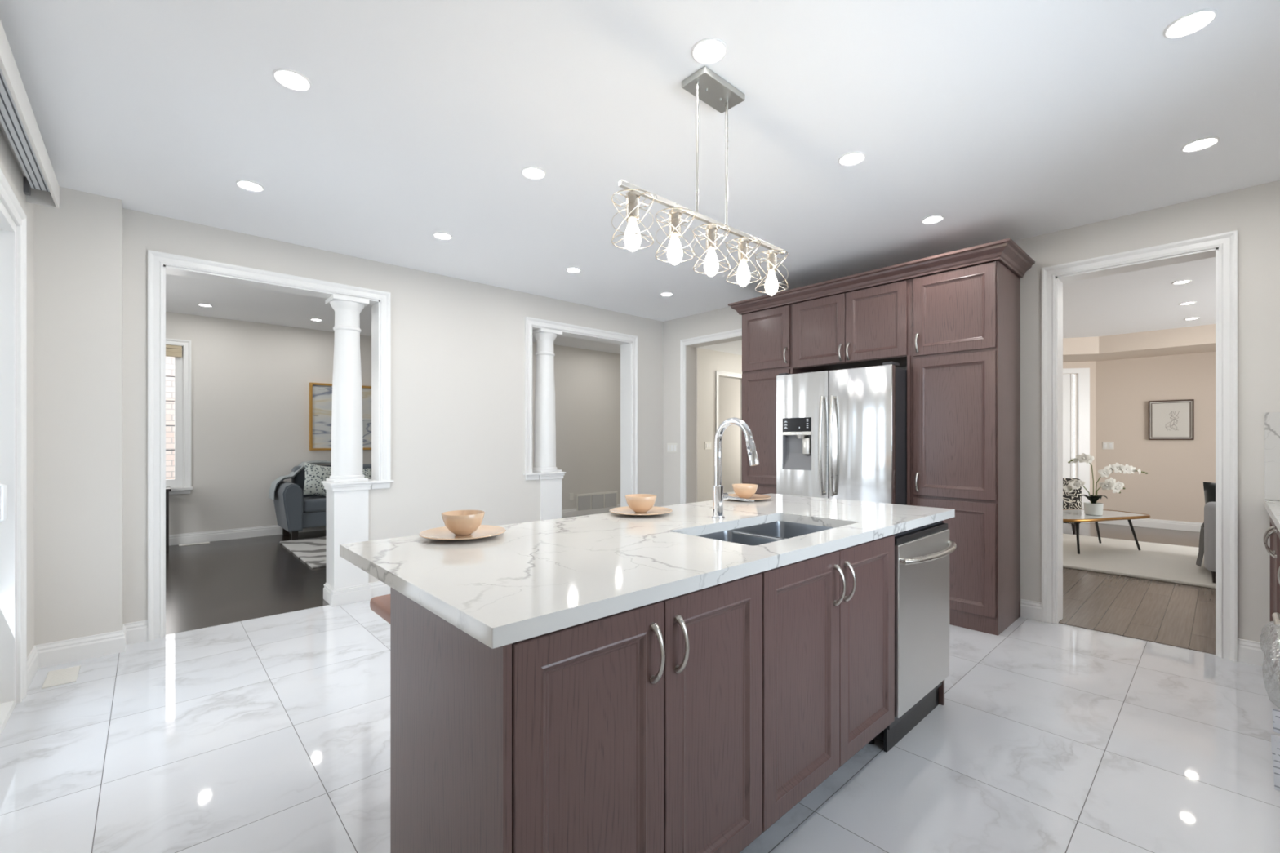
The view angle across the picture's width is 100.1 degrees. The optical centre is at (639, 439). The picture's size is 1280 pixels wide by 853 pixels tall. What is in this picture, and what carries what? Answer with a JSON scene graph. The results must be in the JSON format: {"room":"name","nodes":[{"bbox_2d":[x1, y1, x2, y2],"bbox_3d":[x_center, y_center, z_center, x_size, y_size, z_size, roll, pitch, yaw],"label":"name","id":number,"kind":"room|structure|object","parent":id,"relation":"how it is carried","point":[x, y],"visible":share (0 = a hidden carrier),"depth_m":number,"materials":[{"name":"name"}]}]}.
{"room":"kitchen","nodes":[
{"label":"kitchen","id":0,"kind":"room"},
{"bbox_2d":[0,127,34,657],"bbox_3d":[-1.739,-0.215,1.058,0.185,3.000,5.810,0,0,-42],"label":"wall","id":1,"kind":"structure","parent":0,"point":[9,166],"depth_m":2.90,"materials":[{"name":"white paint"}]},
{"bbox_2d":[0,199,16,735],"bbox_3d":[-2.668,0.120,2.086,0.164,2.330,1.280,0,0,-42],"label":"door","id":2,"kind":"structure","parent":1,"relation":"in","point":[7,225],"depth_m":2.56,"materials":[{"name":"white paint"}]},
{"bbox_2d":[0,168,26,703],"bbox_3d":[-2.598,0.083,2.150,0.024,2.404,1.428,0,0,-42],"label":"trim","id":3,"kind":"structure","parent":1,"relation":"attached to","point":[7,196],"depth_m":2.63,"materials":[{"name":"white paint"}]},
{"bbox_2d":[0,19,59,208],"bbox_3d":[-2.151,-1.310,1.732,0.119,0.120,3.060,0,0,-42],"label":"blind valance","id":4,"kind":"object","parent":1,"relation":"attached to","point":[19,126],"visible":1,"depth_m":2.30,"materials":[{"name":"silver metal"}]},
{"bbox_2d":[26,645,38,690],"bbox_3d":[-3.241,1.220,2.846,0.016,0.130,0.465,0,0,-42],"label":"baseboard","id":5,"kind":"structure","parent":1,"relation":"attached to","point":[33,658],"depth_m":2.88,"materials":[{"name":"white paint"}]},
{"bbox_2d":[34,186,123,645],"bbox_3d":[-3.441,-0.215,3.208,0.500,3.000,0.340,0,0,-42],"label":"wall","id":6,"kind":"structure","parent":0,"point":[78,245],"depth_m":3.12,"materials":[{"name":"white paint"}]},
{"bbox_2d":[35,630,125,668],"bbox_3d":[-3.262,1.220,3.131,0.371,0.130,0.016,0,0,-42],"label":"baseboard","id":7,"kind":"structure","parent":6,"relation":"attached to","point":[51,654],"depth_m":3.12,"materials":[{"name":"white paint"}]},
{"bbox_2d":[165,311,371,534],"bbox_3d":[-4.968,-0.215,7.309,6.050,3.000,0.150,0,0,-42],"label":"wall","id":8,"kind":"structure","parent":0,"point":[250,380],"depth_m":7.02,"materials":[{"name":"white paint"}]},
{"bbox_2d":[165,337,192,494],"bbox_3d":[-6.122,-0.282,6.170,1.490,1.894,0.130,0,0,-42],"label":"window","id":9,"kind":"structure","parent":8,"relation":"in","point":[177,483],"depth_m":6.61,"materials":[{"name":"white paint"}]},
{"bbox_2d":[165,344,182,357],"bbox_3d":[-6.108,-1.085,6.162,1.280,0.140,0.041,0,0,-42],"label":"roman shade","id":10,"kind":"object","parent":9,"relation":"attached to","point":[171,351],"visible":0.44,"depth_m":6.53,"materials":[{"name":"beige fabric"}]},
{"bbox_2d":[168,524,326,546],"bbox_3d":[-4.857,1.220,7.298,5.900,0.130,0.016,0,0,-42],"label":"baseboard","id":11,"kind":"structure","parent":8,"relation":"attached to","point":[241,533],"depth_m":6.89,"materials":[{"name":"white paint"}]},
{"bbox_2d":[309,382,332,450],"bbox_3d":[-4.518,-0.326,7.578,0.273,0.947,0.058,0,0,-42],"label":"painting","id":12,"kind":"object","parent":8,"relation":"attached to","point":[320,412],"depth_m":7.57,"materials":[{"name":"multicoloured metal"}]},
{"bbox_2d":[123,208,663,623],"bbox_3d":[-1.476,-0.215,5.111,4.970,3.000,0.190,0,0,-42],"label":"wall","id":13,"kind":"structure","parent":0,"point":[458,345],"depth_m":4.68,"materials":[{"name":"white paint"}]},
{"bbox_2d":[123,619,147,644],"bbox_3d":[-3.196,1.220,3.395,0.115,0.130,0.016,0,0,-42],"label":"baseboard","id":14,"kind":"structure","parent":13,"relation":"attached to","point":[136,632],"depth_m":3.40,"materials":[{"name":"white paint"}]},
{"bbox_2d":[147,249,391,640],"bbox_3d":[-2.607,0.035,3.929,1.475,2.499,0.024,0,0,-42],"label":"trim","id":15,"kind":"structure","parent":13,"relation":"attached to","point":[156,260],"depth_m":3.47,"materials":[{"name":"white paint"}]},
{"bbox_2d":[368,581,390,598],"bbox_3d":[-1.598,1.220,4.859,1.590,0.130,0.016,0,0,-42],"label":"baseboard","id":16,"kind":"structure","parent":13,"relation":"attached to","point":[378,588],"depth_m":4.37,"materials":[{"name":"white paint"}]},
{"bbox_2d":[524,316,637,494],"bbox_3d":[-0.580,0.035,5.786,1.486,2.499,0.024,0,0,-42],"label":"trim","id":17,"kind":"structure","parent":13,"relation":"attached to","point":[529,322],"depth_m":5.46,"materials":[{"name":"white paint"}]},
{"bbox_2d":[532,325,631,506],"bbox_3d":[-0.653,0.072,5.865,1.338,2.425,0.190,0,0,-42],"label":"trim","id":18,"kind":"structure","parent":13,"relation":"attached to","point":[625,346],"depth_m":6.29,"materials":[{"name":"white paint"}]},
{"bbox_2d":[165,273,742,355],"bbox_3d":[-1.208,-1.635,8.090,12.650,0.160,4.040,0,0,-42],"label":"ceiling","id":19,"kind":"structure","parent":0,"point":[183,294],"depth_m":6.33,"materials":[{"name":"white paint"}]},
{"bbox_2d":[532,341,740,509],"bbox_3d":[0.124,-0.215,11.114,6.600,3.000,1.420,0,0,-42],"label":"wall","id":20,"kind":"structure","parent":0,"point":[587,382],"depth_m":9.27,"materials":[{"name":"white paint"}]},
{"bbox_2d":[576,491,617,511],"bbox_3d":[-0.738,1.075,9.346,0.900,0.300,0.020,0,0,-42],"label":"air vent","id":21,"kind":"object","parent":20,"relation":"in","point":[602,500],"visible":0.88,"depth_m":9.31,"materials":[{"name":"silver metal"}]},
{"bbox_2d":[561,491,735,517],"bbox_3d":[0.573,1.220,10.551,6.500,0.130,0.016,0,0,-42],"label":"baseboard","id":22,"kind":"structure","parent":20,"relation":"attached to","point":[571,512],"depth_m":9.15,"materials":[{"name":"white paint"}]},
{"bbox_2d":[0,0,1279,337],"bbox_3d":[3.229,-1.585,4.085,11.520,0.260,7.860,0,0,-42],"label":"ceiling","id":23,"kind":"structure","parent":0,"point":[1015,120],"depth_m":2.49,"materials":[{"name":"white paint"}]},
{"bbox_2d":[235,179,264,191],"bbox_3d":[-2.230,-1.452,3.066,0.132,0.006,0.132,0,0,-42],"label":"recessed light","id":24,"kind":"object","parent":23,"relation":"in","point":[246,184],"visible":1,"depth_m":3.06,"materials":[{"name":"white paint"}]},
{"bbox_2d":[272,67,311,90],"bbox_3d":[-1.403,-1.452,2.163,0.132,0.006,0.132,0,0,-42],"label":"recessed light","id":25,"kind":"object","parent":23,"relation":"in","point":[290,78],"visible":1,"depth_m":2.16,"materials":[{"name":"white plastic"}]},
{"bbox_2d":[432,231,452,239],"bbox_3d":[-1.406,-1.452,3.821,0.132,0.006,0.132,0,0,-42],"label":"recessed light","id":26,"kind":"object","parent":23,"relation":"in","point":[444,236],"visible":1,"depth_m":3.82,"materials":[{"name":"white"}]},
{"bbox_2d":[521,166,546,178],"bbox_3d":[-0.579,-1.452,2.919,0.132,0.006,0.132,0,0,-42],"label":"recessed light","id":27,"kind":"object","parent":23,"relation":"in","point":[531,172],"visible":1,"depth_m":2.91,"materials":[{"name":"white"}]},
{"bbox_2d":[565,267,581,272],"bbox_3d":[-0.569,-1.452,4.588,0.132,0.006,0.132,0,0,-42],"label":"recessed light","id":28,"kind":"object","parent":23,"relation":"in","point":[568,269],"visible":1,"depth_m":4.57,"materials":[{"name":"white plastic"}]},
{"bbox_2d":[611,66,788,295],"bbox_3d":[0.303,-1.063,2.214,1.046,0.782,0.151,0,0,-42],"label":"pendant light","id":29,"kind":"object","parent":23,"relation":"hanging from","point":[704,84],"visible":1,"depth_m":2.17,"materials":[{"name":"silver metal"}]},
{"bbox_2d":[624,190,640,251],"bbox_3d":[-0.026,-0.780,1.911,0.061,0.216,0.061,0,0,-43],"label":"bulb","id":30,"kind":"object","parent":29,"relation":"attached to","point":[632,242],"depth_m":1.89,"materials":[{"name":"white glass"}]},
{"bbox_2d":[666,208,682,265],"bbox_3d":[0.134,-0.780,2.058,0.061,0.216,0.061,0,0,-43],"label":"bulb","id":31,"kind":"object","parent":29,"relation":"attached to","point":[674,256],"depth_m":2.04,"materials":[{"name":"white glass"}]},
{"bbox_2d":[703,224,719,276],"bbox_3d":[0.294,-0.780,2.205,0.061,0.216,0.061,0,0,-43],"label":"bulb","id":32,"kind":"object","parent":29,"relation":"attached to","point":[711,269],"depth_m":2.19,"materials":[{"name":"white glass"}]},
{"bbox_2d":[736,236,750,286],"bbox_3d":[0.453,-0.780,2.351,0.061,0.216,0.061,0,0,-43],"label":"bulb","id":33,"kind":"object","parent":29,"relation":"attached to","point":[743,280],"depth_m":2.33,"materials":[{"name":"white glass"}]},
{"bbox_2d":[764,248,777,295],"bbox_3d":[0.613,-0.780,2.497,0.061,0.216,0.061,0,0,-43],"label":"bulb","id":34,"kind":"object","parent":29,"relation":"attached to","point":[771,255],"depth_m":2.48,"materials":[{"name":"white glass"}]},
{"bbox_2d":[691,37,727,63],"bbox_3d":[0.259,-1.452,2.005,0.132,0.006,0.132,0,0,-42],"label":"recessed light","id":35,"kind":"object","parent":23,"relation":"in","point":[708,50],"visible":1,"depth_m":2.00,"materials":[{"name":"white plastic"}]},
{"bbox_2d":[838,151,866,165],"bbox_3d":[1.096,-1.452,2.771,0.132,0.006,0.132,0,0,-42],"label":"recessed light","id":36,"kind":"object","parent":23,"relation":"in","point":[853,157],"visible":1,"depth_m":2.77,"materials":[{"name":"white plastic"}]},
{"bbox_2d":[921,215,943,223],"bbox_3d":[1.930,-1.452,3.536,0.132,0.006,0.132,0,0,-42],"label":"recessed light","id":37,"kind":"object","parent":23,"relation":"in","point":[933,219],"visible":1,"depth_m":3.53,"materials":[{"name":"white plastic"}]},
{"bbox_2d":[1171,280,1191,284],"bbox_3d":[4.991,-1.452,4.937,0.132,0.006,0.132,0,0,-42],"label":"recessed light","id":38,"kind":"object","parent":23,"relation":"in","point":[1182,282],"visible":1,"depth_m":4.93,"materials":[{"name":"white paint"}]},
{"bbox_2d":[1163,8,1217,38],"bbox_3d":[1.920,-1.452,1.872,0.132,0.006,0.132,0,0,-42],"label":"recessed light","id":39,"kind":"object","parent":23,"relation":"in","point":[1193,21],"visible":1,"depth_m":1.87,"materials":[{"name":"white plastic"}]},
{"bbox_2d":[1181,136,1219,151],"bbox_3d":[2.754,-1.452,2.636,0.132,0.006,0.132,0,0,-42],"label":"recessed light","id":40,"kind":"object","parent":23,"relation":"in","point":[1203,143],"visible":1,"depth_m":2.63,"materials":[{"name":"white plastic"}]},
{"bbox_2d":[0,511,1279,852],"bbox_3d":[1.448,1.345,5.192,12.650,0.120,11.900,0,0,-42],"label":"floor","id":41,"kind":"structure","parent":0,"point":[271,734],"depth_m":2.29,"materials":[{"name":"tile"}]},
{"bbox_2d":[41,665,80,688],"bbox_3d":[-3.128,1.281,2.901,0.123,0.006,0.265,0,0,-42],"label":"floor vent","id":42,"kind":"object","parent":41,"relation":"in","point":[68,675],"visible":1,"depth_m":2.89,"materials":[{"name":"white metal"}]},
{"bbox_2d":[165,486,171,551],"bbox_3d":[-5.833,0.925,6.048,0.810,0.720,0.400,0,0,-42],"label":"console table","id":43,"kind":"object","parent":41,"relation":"on","point":[168,489],"visible":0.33,"depth_m":6.17,"materials":[{"name":"black wood"}]},
{"bbox_2d":[280,536,326,568],"bbox_3d":[-2.957,1.275,6.853,2.500,0.020,1.800,0,0,-42],"label":"rug","id":44,"kind":"object","parent":41,"relation":"on","point":[312,551],"visible":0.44,"depth_m":6.17,"materials":[{"name":"white fabric"}]},
{"bbox_2d":[273,463,371,540],"bbox_3d":[-3.786,0.820,7.707,2.390,0.930,0.800,0,0,-42],"label":"sofa","id":45,"kind":"object","parent":41,"relation":"on","point":[295,511],"visible":0.36,"depth_m":6.81,"materials":[{"name":"grey fabric"}]},
{"bbox_2d":[268,460,331,499],"bbox_3d":[-4.571,0.529,7.231,0.389,0.473,0.791,0,0,35],"label":"throw blanket","id":46,"kind":"object","parent":45,"relation":"on","point":[274,484],"visible":0.94,"depth_m":7.04,"materials":[{"name":"grey fabric"}]},
{"bbox_2d":[302,496,326,512],"bbox_3d":[-4.056,0.845,7.283,0.980,0.160,0.500,0,0,-43],"label":"seat cushion","id":47,"kind":"object","parent":45,"relation":"on","point":[310,504],"depth_m":6.88,"materials":[{"name":"grey fabric"}]},
{"bbox_2d":[302,462,331,496],"bbox_3d":[-4.232,0.545,7.135,0.212,0.500,0.532,0,0,34],"label":"cushion","id":48,"kind":"object","parent":45,"relation":"on","point":[315,474],"visible":0.66,"depth_m":7.01,"materials":[{"name":"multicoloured fabric"}]},
{"bbox_2d":[363,467,371,479],"bbox_3d":[-3.929,0.585,7.440,0.416,0.376,0.198,0,0,-42],"label":"cushion","id":49,"kind":"object","parent":45,"relation":"on","point":[366,472],"visible":0.09,"depth_m":7.51,"materials":[{"name":"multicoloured fabric"}]},
{"bbox_2d":[320,293,394,606],"bbox_3d":[-2.302,0.079,4.374,0.464,2.413,0.310,0,0,-42],"label":"column","id":50,"kind":"structure","parent":41,"relation":"on","point":[347,488],"depth_m":4.23,"materials":[{"name":"white paint"}]},
{"bbox_2d":[369,594,390,623],"bbox_3d":[-0.715,0.927,1.956,0.412,0.715,0.350,0,0,-42],"label":"bar stool","id":51,"kind":"object","parent":41,"relation":"on","point":[380,605],"visible":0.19,"depth_m":1.88,"materials":[{"name":"brown leather"}]},
{"bbox_2d":[523,328,565,520],"bbox_3d":[-1.049,0.079,5.522,0.475,2.413,0.310,0,0,-42],"label":"column","id":52,"kind":"structure","parent":41,"relation":"on","point":[544,468],"depth_m":5.49,"materials":[{"name":"white paint"}]},
{"bbox_2d":[390,573,762,852],"bbox_3d":[-0.146,0.832,1.484,0.826,0.906,0.663,0,0,-42],"label":"base cabinet","id":53,"kind":"object","parent":41,"relation":"on","point":[638,730],"visible":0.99,"depth_m":1.23,"materials":[{"name":"brown wood"}]},
{"bbox_2d":[339,493,955,648],"bbox_3d":[0.282,0.359,2.184,2.453,0.038,1.052,0,0,-42],"label":"countertop","id":54,"kind":"structure","parent":53,"relation":"on","point":[530,580],"depth_m":1.56,"materials":[{"name":"stone"}]},
{"bbox_2d":[418,524,506,540],"bbox_3d":[-0.620,0.330,1.881,0.290,0.018,0.290,0,0,-42],"label":"plate","id":55,"kind":"object","parent":54,"relation":"on","point":[442,533],"visible":0.76,"depth_m":1.88,"materials":[{"name":"beige ceramic"}]},
{"bbox_2d":[441,510,484,535],"bbox_3d":[-0.620,0.294,1.881,0.146,0.076,0.146,0,0,-42],"label":"bowl","id":56,"kind":"object","parent":55,"relation":"on","point":[460,522],"visible":1,"depth_m":1.84,"materials":[{"name":"beige ceramic"}]},
{"bbox_2d":[608,506,672,515],"bbox_3d":[0.004,0.330,2.456,0.290,0.018,0.290,0,0,-42],"label":"plate","id":57,"kind":"object","parent":54,"relation":"on","point":[626,510],"visible":0.81,"depth_m":2.46,"materials":[{"name":"beige ceramic"}]},
{"bbox_2d":[625,493,656,513],"bbox_3d":[0.004,0.294,2.456,0.146,0.076,0.146,0,0,-42],"label":"bowl","id":58,"kind":"object","parent":57,"relation":"on","point":[637,503],"visible":1,"depth_m":2.41,"materials":[{"name":"beige ceramic"}]},
{"bbox_2d":[711,417,759,519],"bbox_3d":[0.434,0.123,2.301,0.148,0.434,0.239,0,0,-42],"label":"faucet","id":59,"kind":"object","parent":54,"relation":"on","point":[718,496],"visible":1,"depth_m":2.32,"materials":[{"name":"silver metal"}]},
{"bbox_2d":[728,493,771,500],"bbox_3d":[0.598,0.330,3.051,0.290,0.018,0.290,0,0,-42],"label":"plate","id":60,"kind":"object","parent":54,"relation":"on","point":[755,497],"visible":0.59,"depth_m":3.08,"materials":[{"name":"beige ceramic"}]},
{"bbox_2d":[732,484,758,498],"bbox_3d":[0.598,0.294,3.051,0.146,0.076,0.146,0,0,-42],"label":"bowl","id":61,"kind":"object","parent":60,"relation":"on","point":[742,491],"visible":1,"depth_m":3.00,"materials":[{"name":"beige ceramic"}]},
{"bbox_2d":[697,520,833,546],"bbox_3d":[0.507,0.482,2.105,0.779,0.206,0.421,0,0,-42],"label":"sink","id":62,"kind":"object","parent":54,"relation":"in","point":[757,535],"visible":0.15,"depth_m":2.35,"materials":[{"name":"silver metal"}]},
{"bbox_2d":[742,304,791,494],"bbox_3d":[1.321,0.055,5.010,0.619,2.460,0.522,0,0,-42],"label":"pantry cabinet","id":63,"kind":"object","parent":41,"relation":"on","point":[766,334],"visible":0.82,"depth_m":4.84,"materials":[{"name":"brown wood"}]},
{"bbox_2d":[740,534,894,852],"bbox_3d":[0.495,0.832,2.072,0.914,0.906,0.663,0,0,-42],"label":"base cabinet","id":64,"kind":"object","parent":41,"relation":"on","point":[828,619],"visible":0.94,"depth_m":1.79,"materials":[{"name":"brown wood"}]},
{"bbox_2d":[776,361,906,505],"bbox_3d":[1.713,0.352,4.337,0.854,1.805,0.936,0,0,-42],"label":"refrigerator","id":65,"kind":"object","parent":41,"relation":"on","point":[842,434],"visible":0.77,"depth_m":4.00,"materials":[{"name":"grey metal"}]},
{"bbox_2d":[790,279,911,505],"bbox_3d":[1.831,0.055,4.453,0.619,2.460,0.986,0,0,-42],"label":"tall cabinet","id":66,"kind":"object","parent":41,"relation":"on","point":[871,326],"visible":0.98,"depth_m":4.22,"materials":[{"name":"brown wood"}]},
{"bbox_2d":[868,521,956,752],"bbox_3d":[1.083,0.840,2.560,0.600,0.890,0.689,0,0,-42],"label":"dishwasher","id":67,"kind":"object","parent":41,"relation":"on","point":[922,553],"visible":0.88,"depth_m":2.32,"materials":[{"name":"grey metal"}]},
{"bbox_2d":[938,520,944,705],"bbox_3d":[0.404,0.832,2.038,2.350,0.906,0.620,0,0,-42],"label":"panel","id":68,"kind":"object","parent":41,"relation":"on","point":[941,689],"visible":0.08,"depth_m":2.60,"materials":[{"name":"brown wood"}]},
{"bbox_2d":[911,260,1020,635],"bbox_3d":[2.350,0.055,3.887,0.619,2.460,0.547,0,0,-42],"label":"pantry cabinet","id":69,"kind":"object","parent":41,"relation":"on","point":[966,322],"visible":0.98,"depth_m":3.67,"materials":[{"name":"brown wood"}]},
{"bbox_2d":[728,237,1035,315],"bbox_3d":[1.823,-1.225,4.428,0.665,0.098,2.234,0,0,-42],"label":"crown molding","id":70,"kind":"structure","parent":69,"relation":"on","point":[1006,251],"depth_m":3.90,"materials":[{"name":"brown wood"}]},
{"bbox_2d":[1062,477,1082,533],"bbox_3d":[5.902,0.906,7.693,0.741,0.762,0.750,0,0,-42],"label":"accent chair","id":71,"kind":"object","parent":41,"relation":"on","point":[1070,500],"visible":0.26,"depth_m":7.28,"materials":[{"name":"fabric"}]},
{"bbox_2d":[1062,533,1215,588],"bbox_3d":[5.565,1.272,5.642,2.270,0.030,4.400,0,0,-42],"label":"rug","id":72,"kind":"object","parent":41,"relation":"on","point":[1171,563],"visible":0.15,"depth_m":5.59,"materials":[{"name":"white carpet"}]},
{"bbox_2d":[1062,508,1150,554],"bbox_3d":[4.988,1.042,6.032,1.418,0.427,0.675,0,0,-17],"label":"coffee table","id":73,"kind":"object","parent":72,"relation":"on","point":[1073,515],"visible":0.58,"depth_m":5.87,"materials":[{"name":"wood"}]},
{"bbox_2d":[1062,453,1147,515],"bbox_3d":[5.164,0.490,5.919,0.912,0.684,0.190,0,0,8],"label":"potted orchid","id":74,"kind":"object","parent":73,"relation":"on","point":[1092,508],"visible":1,"depth_m":5.92,"materials":[{"name":"white plant"}]},
{"bbox_2d":[1204,502,1215,582],"bbox_3d":[5.829,0.870,4.910,1.570,0.770,0.885,0,0,-42],"label":"sofa","id":75,"kind":"object","parent":72,"relation":"on","point":[1210,507],"visible":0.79,"depth_m":4.68,"materials":[{"name":"grey fabric"}]},
{"bbox_2d":[1195,522,1204,566],"bbox_3d":[5.429,0.997,5.176,0.500,0.382,0.081,0,0,-42],"label":"throw blanket","id":76,"kind":"object","parent":75,"relation":"on","point":[1201,550],"visible":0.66,"depth_m":5.04,"materials":[{"name":"grey fabric"}]},
{"bbox_2d":[1203,481,1215,527],"bbox_3d":[5.307,0.595,4.747,0.163,0.419,0.441,0,0,-42],"label":"cushion","id":77,"kind":"object","parent":75,"relation":"on","point":[1209,487],"visible":0.04,"depth_m":4.86,"materials":[{"name":"black fabric"}]},
{"bbox_2d":[1259,613,1279,709],"bbox_3d":[2.221,0.805,1.447,0.760,0.900,0.712,0,0,-42],"label":"range","id":78,"kind":"object","parent":41,"relation":"on","point":[1269,636],"visible":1,"depth_m":1.64,"materials":[{"name":"grey metal"}]},
{"bbox_2d":[1271,734,1279,791],"bbox_3d":[1.784,0.901,1.465,0.011,0.164,0.078,0,0,-42],"label":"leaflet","id":79,"kind":"object","parent":78,"relation":"attached to","point":[1275,740],"visible":1,"depth_m":1.49,"materials":[{"name":"white paper"}]},
{"bbox_2d":[1271,708,1279,733],"bbox_3d":[1.808,0.795,1.484,0.011,0.076,0.075,0,0,-42],"label":"leaflet","id":80,"kind":"object","parent":78,"relation":"attached to","point":[1276,713],"visible":1,"depth_m":1.50,"materials":[{"name":"white paper"}]},
{"bbox_2d":[1263,515,1279,622],"bbox_3d":[3.132,0.832,2.245,1.652,0.906,0.658,0,0,-42],"label":"base cabinet","id":81,"kind":"object","parent":41,"relation":"on","point":[1273,532],"visible":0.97,"depth_m":2.70,"materials":[{"name":"brown wood"}]},
{"bbox_2d":[1264,499,1279,532],"bbox_3d":[3.141,0.359,2.237,1.655,0.038,0.645,0,0,-42],"label":"countertop","id":82,"kind":"structure","parent":81,"relation":"on","point":[1273,507],"depth_m":2.64,"materials":[{"name":"stone"}]},
{"bbox_2d":[697,347,742,502],"bbox_3d":[2.200,-0.215,10.255,4.700,3.000,0.150,0,0,-42],"label":"wall","id":83,"kind":"structure","parent":0,"point":[708,362],"depth_m":9.23,"materials":[{"name":"white paint"}]},
{"bbox_2d":[715,370,742,431],"bbox_3d":[1.691,0.038,9.671,0.988,2.494,0.024,0,0,-42],"label":"trim","id":84,"kind":"structure","parent":83,"relation":"attached to","point":[718,373],"depth_m":9.37,"materials":[{"name":"white paint"}]},
{"bbox_2d":[663,180,1279,642],"bbox_3d":[2.979,-0.215,3.795,0.180,3.000,7.770,0,0,-42],"label":"wall","id":85,"kind":"structure","parent":0,"point":[1254,211],"depth_m":3.27,"materials":[{"name":"white paint"}]},
{"bbox_2d":[666,443,677,453],"bbox_3d":[0.388,0.098,6.482,0.008,0.115,0.165,0,0,-42],"label":"light switch","id":86,"kind":"object","parent":85,"relation":"attached to","point":[671,447],"visible":1,"depth_m":6.47,"materials":[{"name":"white plastic"}]},
{"bbox_2d":[680,328,742,504],"bbox_3d":[0.880,0.051,5.934,0.024,2.469,1.168,0,0,-42],"label":"trim","id":87,"kind":"structure","parent":85,"relation":"attached to","point":[734,333],"depth_m":6.32,"materials":[{"name":"white paint"}]},
{"bbox_2d":[696,339,742,502],"bbox_3d":[1.031,0.051,6.072,0.024,2.469,1.168,0,0,-42],"label":"trim","id":88,"kind":"structure","parent":85,"relation":"attached to","point":[740,340],"depth_m":6.44,"materials":[{"name":"white paint"}]},
{"bbox_2d":[1020,599,1041,621],"bbox_3d":[2.804,1.220,3.840,0.016,0.130,0.126,0,0,-42],"label":"baseboard","id":89,"kind":"structure","parent":85,"relation":"attached to","point":[1031,610],"depth_m":3.84,"materials":[{"name":"white paint"}]},
{"bbox_2d":[1058,620,1215,654],"bbox_3d":[3.211,1.287,3.501,0.065,0.016,0.775,0,0,-42],"label":"trim","id":90,"kind":"structure","parent":85,"relation":"attached to","point":[1205,651],"depth_m":3.46,"materials":[{"name":"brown wood"}]},
{"bbox_2d":[1041,230,1237,662],"bbox_3d":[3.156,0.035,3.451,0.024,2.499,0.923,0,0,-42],"label":"trim","id":91,"kind":"structure","parent":85,"relation":"attached to","point":[1227,242],"depth_m":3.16,"materials":[{"name":"white paint"}]},
{"bbox_2d":[1237,638,1264,666],"bbox_3d":[3.514,1.220,3.065,0.016,0.130,0.131,0,0,-42],"label":"baseboard","id":92,"kind":"structure","parent":85,"relation":"attached to","point":[1251,652],"depth_m":3.07,"materials":[{"name":"white paint"}]},
{"bbox_2d":[1264,412,1279,500],"bbox_3d":[3.757,0.092,2.801,0.013,0.494,0.643,0,0,-42],"label":"backsplash","id":93,"kind":"structure","parent":85,"relation":"attached to","point":[1272,420],"depth_m":3.01,"materials":[{"name":"stone"}]},
{"bbox_2d":[1062,361,1095,523],"bbox_3d":[6.046,-0.085,8.607,2.100,2.740,0.150,0,0,13],"label":"wall","id":94,"kind":"structure","parent":0,"point":[1091,365],"depth_m":8.31,"materials":[{"name":"beige paint"}]},
{"bbox_2d":[1062,368,1089,523],"bbox_3d":[6.250,0.085,8.533,1.490,2.400,0.140,0,0,13],"label":"door","id":95,"kind":"structure","parent":94,"relation":"in","point":[1068,373],"depth_m":8.33,"materials":[{"name":"white paint"}]},
{"bbox_2d":[1062,324,1215,362],"bbox_3d":[7.244,-1.335,6.570,2.040,0.240,6.100,0,0,-42],"label":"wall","id":96,"kind":"structure","parent":0,"point":[1197,339],"depth_m":7.31,"materials":[{"name":"beige paint"}]},
{"bbox_2d":[1095,351,1215,523],"bbox_3d":[6.111,-0.215,9.465,0.200,3.000,11.900,0,0,-42],"label":"wall","id":97,"kind":"structure","parent":0,"point":[1172,489],"depth_m":7.81,"materials":[{"name":"beige paint"}]},
{"bbox_2d":[1102,441,1113,449],"bbox_3d":[7.145,0.087,8.182,0.008,0.115,0.130,0,0,-42],"label":"light switch","id":98,"kind":"object","parent":97,"relation":"attached to","point":[1106,445],"visible":1,"depth_m":8.18,"materials":[{"name":"white plastic"}]},
{"bbox_2d":[1097,518,1202,532],"bbox_3d":[8.548,1.220,6.646,0.016,0.130,4.450,0,0,-42],"label":"baseboard","id":99,"kind":"structure","parent":97,"relation":"attached to","point":[1145,522],"depth_m":7.75,"materials":[{"name":"white paint"}]},
{"bbox_2d":[1148,399,1194,439],"bbox_3d":[7.596,-0.283,7.670,0.034,0.567,0.463,0,0,-42],"label":"framed print","id":100,"kind":"object","parent":97,"relation":"attached to","point":[1168,420],"visible":1,"depth_m":7.66,"materials":[{"name":"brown paper"}]},
{"label":"outside","id":101,"kind":"structure","parent":0,"visible":0},
{"bbox_2d":[165,355,174,479],"bbox_3d":[-5.490,-1.065,10.432,18.000,5.300,0.200,0,0,-42],"label":"wall","id":102,"kind":"structure","parent":101,"point":[170,361],"depth_m":8.50,"materials":[{"name":"brick"}]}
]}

